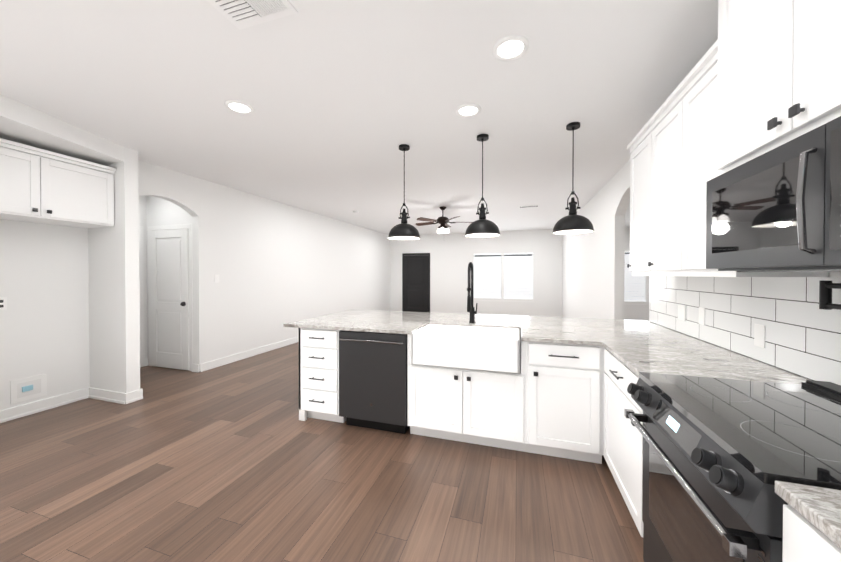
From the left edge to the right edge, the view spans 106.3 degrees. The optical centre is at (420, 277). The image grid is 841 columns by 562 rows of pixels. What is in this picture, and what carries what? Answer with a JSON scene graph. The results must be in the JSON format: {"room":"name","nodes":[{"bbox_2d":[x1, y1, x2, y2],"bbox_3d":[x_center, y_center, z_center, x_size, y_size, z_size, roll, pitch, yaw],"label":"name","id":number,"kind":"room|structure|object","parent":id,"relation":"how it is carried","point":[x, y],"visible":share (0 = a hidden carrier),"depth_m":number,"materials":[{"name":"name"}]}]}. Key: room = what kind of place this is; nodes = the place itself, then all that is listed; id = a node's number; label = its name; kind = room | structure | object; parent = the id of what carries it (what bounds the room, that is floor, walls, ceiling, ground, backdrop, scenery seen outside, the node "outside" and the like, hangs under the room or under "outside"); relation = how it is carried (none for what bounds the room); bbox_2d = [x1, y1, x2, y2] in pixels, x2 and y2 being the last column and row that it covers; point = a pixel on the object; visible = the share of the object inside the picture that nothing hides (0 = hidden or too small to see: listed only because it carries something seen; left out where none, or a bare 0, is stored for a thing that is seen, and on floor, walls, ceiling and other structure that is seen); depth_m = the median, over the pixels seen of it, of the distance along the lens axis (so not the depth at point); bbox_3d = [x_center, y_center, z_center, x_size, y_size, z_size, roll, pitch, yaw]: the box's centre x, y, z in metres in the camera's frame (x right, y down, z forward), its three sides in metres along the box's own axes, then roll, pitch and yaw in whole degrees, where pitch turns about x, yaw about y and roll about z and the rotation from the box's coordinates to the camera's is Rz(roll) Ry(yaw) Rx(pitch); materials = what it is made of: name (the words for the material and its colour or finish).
{"room":"kitchen","nodes":[
{"label":"kitchen","id":0,"kind":"room"},
{"bbox_2d":[0,342,643,561],"bbox_3d":[0.937,1.395,4.211,10.800,0.100,12.600,0,1,17],"label":"floor","id":1,"kind":"structure","parent":0,"point":[238,461],"depth_m":2.04,"materials":[{"name":"brown wood"}]},
{"bbox_2d":[299,328,345,422],"bbox_3d":[-0.827,0.912,3.315,0.440,0.884,0.850,0,1,17],"label":"base cabinet","id":2,"kind":"object","parent":1,"relation":"on","point":[318,348],"depth_m":2.91,"materials":[{"name":"white wood"}]},
{"bbox_2d":[283,309,808,384],"bbox_3d":[0.392,0.459,2.756,3.377,0.030,2.006,0,1,17],"label":"countertop","id":3,"kind":"structure","parent":2,"relation":"on","point":[636,347],"depth_m":2.38,"materials":[{"name":"stone"}]},
{"bbox_2d":[411,324,519,374],"bbox_3d":[0.401,0.588,2.690,0.850,0.267,0.501,0,1,17],"label":"sink","id":4,"kind":"object","parent":3,"relation":"in","point":[485,349],"visible":1,"depth_m":2.47,"materials":[{"name":"white ceramic"}]},
{"bbox_2d":[467,262,476,322],"bbox_3d":[0.486,0.149,2.972,0.086,0.585,0.251,0,1,17],"label":"faucet","id":5,"kind":"object","parent":3,"relation":"on","point":[471,309],"visible":1,"depth_m":3.02,"materials":[{"name":"black metal"}]},
{"bbox_2d":[339,330,409,433],"bbox_3d":[-0.340,0.917,3.037,0.645,0.878,0.702,0,1,17],"label":"dishwasher","id":6,"kind":"object","parent":1,"relation":"on","point":[372,380],"visible":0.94,"depth_m":2.74,"materials":[{"name":"black metal"}]},
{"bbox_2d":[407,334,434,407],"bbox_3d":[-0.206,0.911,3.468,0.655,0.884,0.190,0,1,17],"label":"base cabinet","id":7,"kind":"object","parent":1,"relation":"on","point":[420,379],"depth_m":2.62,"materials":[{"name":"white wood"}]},
{"bbox_2d":[515,330,605,463],"bbox_3d":[1.134,0.918,2.706,0.603,0.884,0.850,0,1,17],"label":"base cabinet","id":8,"kind":"object","parent":1,"relation":"on","point":[548,400],"depth_m":2.31,"materials":[{"name":"white wood"}]},
{"bbox_2d":[603,349,643,536],"bbox_3d":[1.480,0.927,1.773,0.716,0.883,0.762,0,1,17],"label":"base cabinet","id":9,"kind":"object","parent":1,"relation":"on","point":[623,447],"visible":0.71,"depth_m":1.81,"materials":[{"name":"white wood"}]},
{"bbox_2d":[624,372,840,561],"bbox_3d":[1.210,0.903,1.034,0.737,0.945,0.798,0,1,17],"label":"range","id":10,"kind":"object","parent":1,"relation":"on","point":[721,456],"visible":0.98,"depth_m":1.01,"materials":[{"name":"black metal"}]},
{"bbox_2d":[782,504,840,561],"bbox_3d":[1.046,0.941,0.309,0.678,0.884,0.676,0,1,17],"label":"base cabinet","id":11,"kind":"object","parent":1,"relation":"on","point":[805,540],"visible":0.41,"depth_m":0.64,"materials":[{"name":"white wood"}]},
{"bbox_2d":[775,481,840,547],"bbox_3d":[0.747,0.492,-0.637,0.687,0.030,2.637,0,1,17],"label":"countertop","id":12,"kind":"structure","parent":11,"relation":"on","point":[819,508],"depth_m":0.65,"materials":[{"name":"stone"}]},
{"bbox_2d":[0,0,717,234],"bbox_3d":[0.937,-1.455,4.184,10.800,0.120,12.600,0,1,17],"label":"ceiling","id":13,"kind":"structure","parent":0,"point":[344,99],"depth_m":2.33,"materials":[{"name":"white paint"}]},
{"bbox_2d":[224,100,253,113],"bbox_3d":[-1.465,-1.373,2.553,0.210,0.012,0.210,0,1,17],"label":"recessed light","id":14,"kind":"object","parent":13,"relation":"in","point":[238,106],"visible":1,"depth_m":2.54,"materials":[{"name":"white plastic"}]},
{"bbox_2d":[206,0,297,29],"bbox_3d":[-0.870,-1.363,1.500,0.380,0.012,0.380,0,1,17],"label":"ceiling vent","id":15,"kind":"object","parent":13,"relation":"in","point":[240,14],"visible":1,"depth_m":1.61,"materials":[{"name":"white metal"}]},
{"bbox_2d":[388,144,419,239],"bbox_3d":[-0.173,-0.899,3.345,0.344,0.973,0.344,0,1,17],"label":"pendant light","id":16,"kind":"object","parent":13,"relation":"hanging from","point":[403,230],"visible":1,"depth_m":3.29,"materials":[{"name":"black metal"}]},
{"bbox_2d":[416,206,471,233],"bbox_3d":[0.461,-1.077,6.423,1.255,0.680,1.212,0,1,17],"label":"ceiling fan","id":17,"kind":"object","parent":13,"relation":"hanging from","point":[442,221],"visible":0.98,"depth_m":6.31,"materials":[{"name":"brown metal"}]},
{"bbox_2d":[455,103,480,116],"bbox_3d":[0.394,-1.374,2.604,0.210,0.012,0.210,0,1,17],"label":"recessed light","id":18,"kind":"object","parent":13,"relation":"in","point":[468,110],"visible":1,"depth_m":2.60,"materials":[{"name":"white"}]},
{"bbox_2d":[465,134,499,237],"bbox_3d":[0.610,-0.897,3.102,0.344,0.973,0.344,0,1,17],"label":"pendant light","id":19,"kind":"object","parent":13,"relation":"hanging from","point":[482,227],"visible":1,"depth_m":3.05,"materials":[{"name":"black metal"}]},
{"bbox_2d":[492,35,528,60],"bbox_3d":[0.539,-1.367,1.889,0.210,0.012,0.210,0,1,17],"label":"recessed light","id":20,"kind":"object","parent":13,"relation":"in","point":[510,47],"visible":1,"depth_m":1.88,"materials":[{"name":"white"}]},
{"bbox_2d":[519,205,537,207],"bbox_3d":[2.154,-1.411,6.299,0.370,0.008,0.160,0,1,17],"label":"ceiling vent","id":21,"kind":"object","parent":13,"relation":"in","point":[528,206],"visible":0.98,"depth_m":6.27,"materials":[{"name":"white metal"}]},
{"bbox_2d":[552,122,593,234],"bbox_3d":[1.384,-0.895,2.862,0.344,0.973,0.344,0,1,17],"label":"pendant light","id":22,"kind":"object","parent":13,"relation":"hanging from","point":[572,222],"visible":1,"depth_m":2.83,"materials":[{"name":"black metal"}]},
{"bbox_2d":[0,94,840,410],"bbox_3d":[1.009,-0.025,4.175,10.450,2.740,12.240,0,1,17],"label":"wall","id":23,"kind":"structure","parent":0,"point":[68,318],"depth_m":4.62,"materials":[{"name":"white paint"}]},
{"bbox_2d":[0,297,6,309],"label":"switch plates","id":24,"kind":"object","parent":23,"relation":"attached to","point":[3,300],"depth_m":2.95,"materials":[{"name":"white plastic"}]},
{"bbox_2d":[10,374,46,403],"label":"outlet box","id":25,"kind":"object","parent":23,"relation":"attached to","point":[24,389],"depth_m":3.10,"materials":[{"name":"white plastic"}]},
{"bbox_2d":[0,138,115,227],"bbox_3d":[-3.655,-0.853,2.940,0.486,0.620,1.086,0,1,17],"label":"upper cabinet","id":26,"kind":"object","parent":23,"relation":"attached to","point":[38,185],"visible":1,"depth_m":2.96,"materials":[{"name":"white wood"}]},
{"bbox_2d":[139,226,144,364],"bbox_3d":[-4.278,0.291,4.333,0.020,2.105,0.840,0,1,17],"label":"door frame","id":27,"kind":"structure","parent":23,"relation":"attached to","point":[141,284],"depth_m":4.70,"materials":[{"name":"white wood"}]},
{"bbox_2d":[150,229,189,369],"bbox_3d":[-3.676,0.320,4.596,0.755,2.018,0.079,0,1,17],"label":"hall door","id":28,"kind":"structure","parent":23,"relation":"in","point":[169,266],"depth_m":4.60,"materials":[{"name":"white wood"}]},
{"bbox_2d":[148,224,192,370],"bbox_3d":[-3.667,0.289,4.624,0.893,2.103,0.020,0,1,17],"label":"door frame","id":29,"kind":"structure","parent":23,"relation":"attached to","point":[172,227],"depth_m":4.50,"materials":[{"name":"white wood"}]},
{"bbox_2d":[0,310,648,422],"bbox_3d":[1.009,1.288,4.188,10.210,0.115,12.000,0,1,17],"label":"baseboard","id":30,"kind":"structure","parent":23,"relation":"attached to","point":[16,412],"depth_m":3.45,"materials":[{"name":"white wood"}]},
{"bbox_2d":[402,253,429,311],"bbox_3d":[-0.152,0.230,10.810,0.998,2.103,0.020,0,1,17],"label":"door frame","id":31,"kind":"structure","parent":23,"relation":"attached to","point":[403,254],"depth_m":10.79,"materials":[{"name":"black"}]},
{"bbox_2d":[404,255,427,311],"bbox_3d":[-0.161,0.261,10.782,0.860,2.018,0.079,0,1,17],"label":"entry door","id":32,"kind":"structure","parent":23,"relation":"in","point":[415,283],"depth_m":10.79,"materials":[{"name":"black wood"}]},
{"bbox_2d":[473,253,534,301],"bbox_3d":[2.605,0.004,10.009,1.920,1.530,0.148,0,1,17],"label":"living room window","id":33,"kind":"structure","parent":23,"relation":"in","point":[504,277],"depth_m":9.98,"materials":[{"name":"white glass"}]},
{"bbox_2d":[627,131,642,275],"bbox_3d":[1.886,-0.554,2.424,0.332,1.088,0.516,0,1,17],"label":"upper cabinet","id":34,"kind":"object","parent":23,"relation":"attached to","point":[636,149],"depth_m":2.59,"materials":[{"name":"white wood"}]},
{"bbox_2d":[624,251,649,304],"bbox_3d":[6.358,0.015,8.844,1.480,1.530,0.148,0,1,17],"label":"dining room window","id":35,"kind":"structure","parent":23,"relation":"in","point":[636,290],"depth_m":8.93,"materials":[{"name":"white"}]},
{"bbox_2d":[643,95,674,275],"bbox_3d":[1.761,-0.550,2.020,0.332,1.088,0.578,0,1,17],"label":"upper cabinet","id":36,"kind":"object","parent":23,"relation":"attached to","point":[672,146],"depth_m":2.18,"materials":[{"name":"white wood"}]},
{"bbox_2d":[649,276,840,384],"bbox_3d":[1.480,0.236,0.568,0.008,0.456,5.365,0,1,17],"label":"tile backsplash","id":37,"kind":"structure","parent":23,"relation":"attached to","point":[802,334],"depth_m":1.67,"materials":[{"name":"white tile"}]},
{"bbox_2d":[678,304,685,320],"bbox_3d":[2.075,0.282,2.507,0.005,0.120,0.115,0,1,17],"label":"electrical outlet plate","id":38,"kind":"object","parent":37,"relation":"attached to","point":[681,308],"depth_m":2.50,"materials":[{"name":"white plastic"}]},
{"bbox_2d":[699,307,704,324],"bbox_3d":[1.989,0.275,2.230,0.005,0.120,0.075,0,1,17],"label":"electrical outlet plate","id":39,"kind":"object","parent":37,"relation":"attached to","point":[701,310],"depth_m":2.22,"materials":[{"name":"white plastic"}]},
{"bbox_2d":[754,324,764,347],"bbox_3d":[1.823,0.314,1.695,0.005,0.120,0.075,0,1,17],"label":"electrical outlet plate","id":40,"kind":"object","parent":37,"relation":"attached to","point":[759,335],"depth_m":1.69,"materials":[{"name":"white plastic"}]},
{"bbox_2d":[819,280,840,309],"bbox_3d":[1.539,0.151,0.968,0.116,0.270,0.648,0,1,17],"label":"pot filler","id":41,"kind":"object","parent":37,"relation":"attached to","point":[825,295],"visible":1,"depth_m":1.25,"materials":[{"name":"black metal"}]},
{"bbox_2d":[671,47,828,276],"bbox_3d":[1.635,-0.546,1.616,0.332,1.088,0.516,0,1,17],"label":"upper cabinet","id":42,"kind":"object","parent":23,"relation":"attached to","point":[694,157],"depth_m":1.73,"materials":[{"name":"white wood"}]},
{"bbox_2d":[717,0,840,174],"bbox_3d":[1.393,-0.901,0.979,0.420,0.919,0.830,0,1,17],"label":"upper cabinet","id":43,"kind":"object","parent":23,"relation":"attached to","point":[779,75],"visible":0.98,"depth_m":1.12,"materials":[{"name":"white wood"}]},
{"bbox_2d":[706,116,840,271],"bbox_3d":[1.358,-0.221,0.977,0.481,0.406,0.798,0,1,17],"label":"microwave","id":44,"kind":"object","parent":43,"relation":"attached to","point":[777,209],"visible":1,"depth_m":1.01,"materials":[{"name":"black metal"}]}
]}

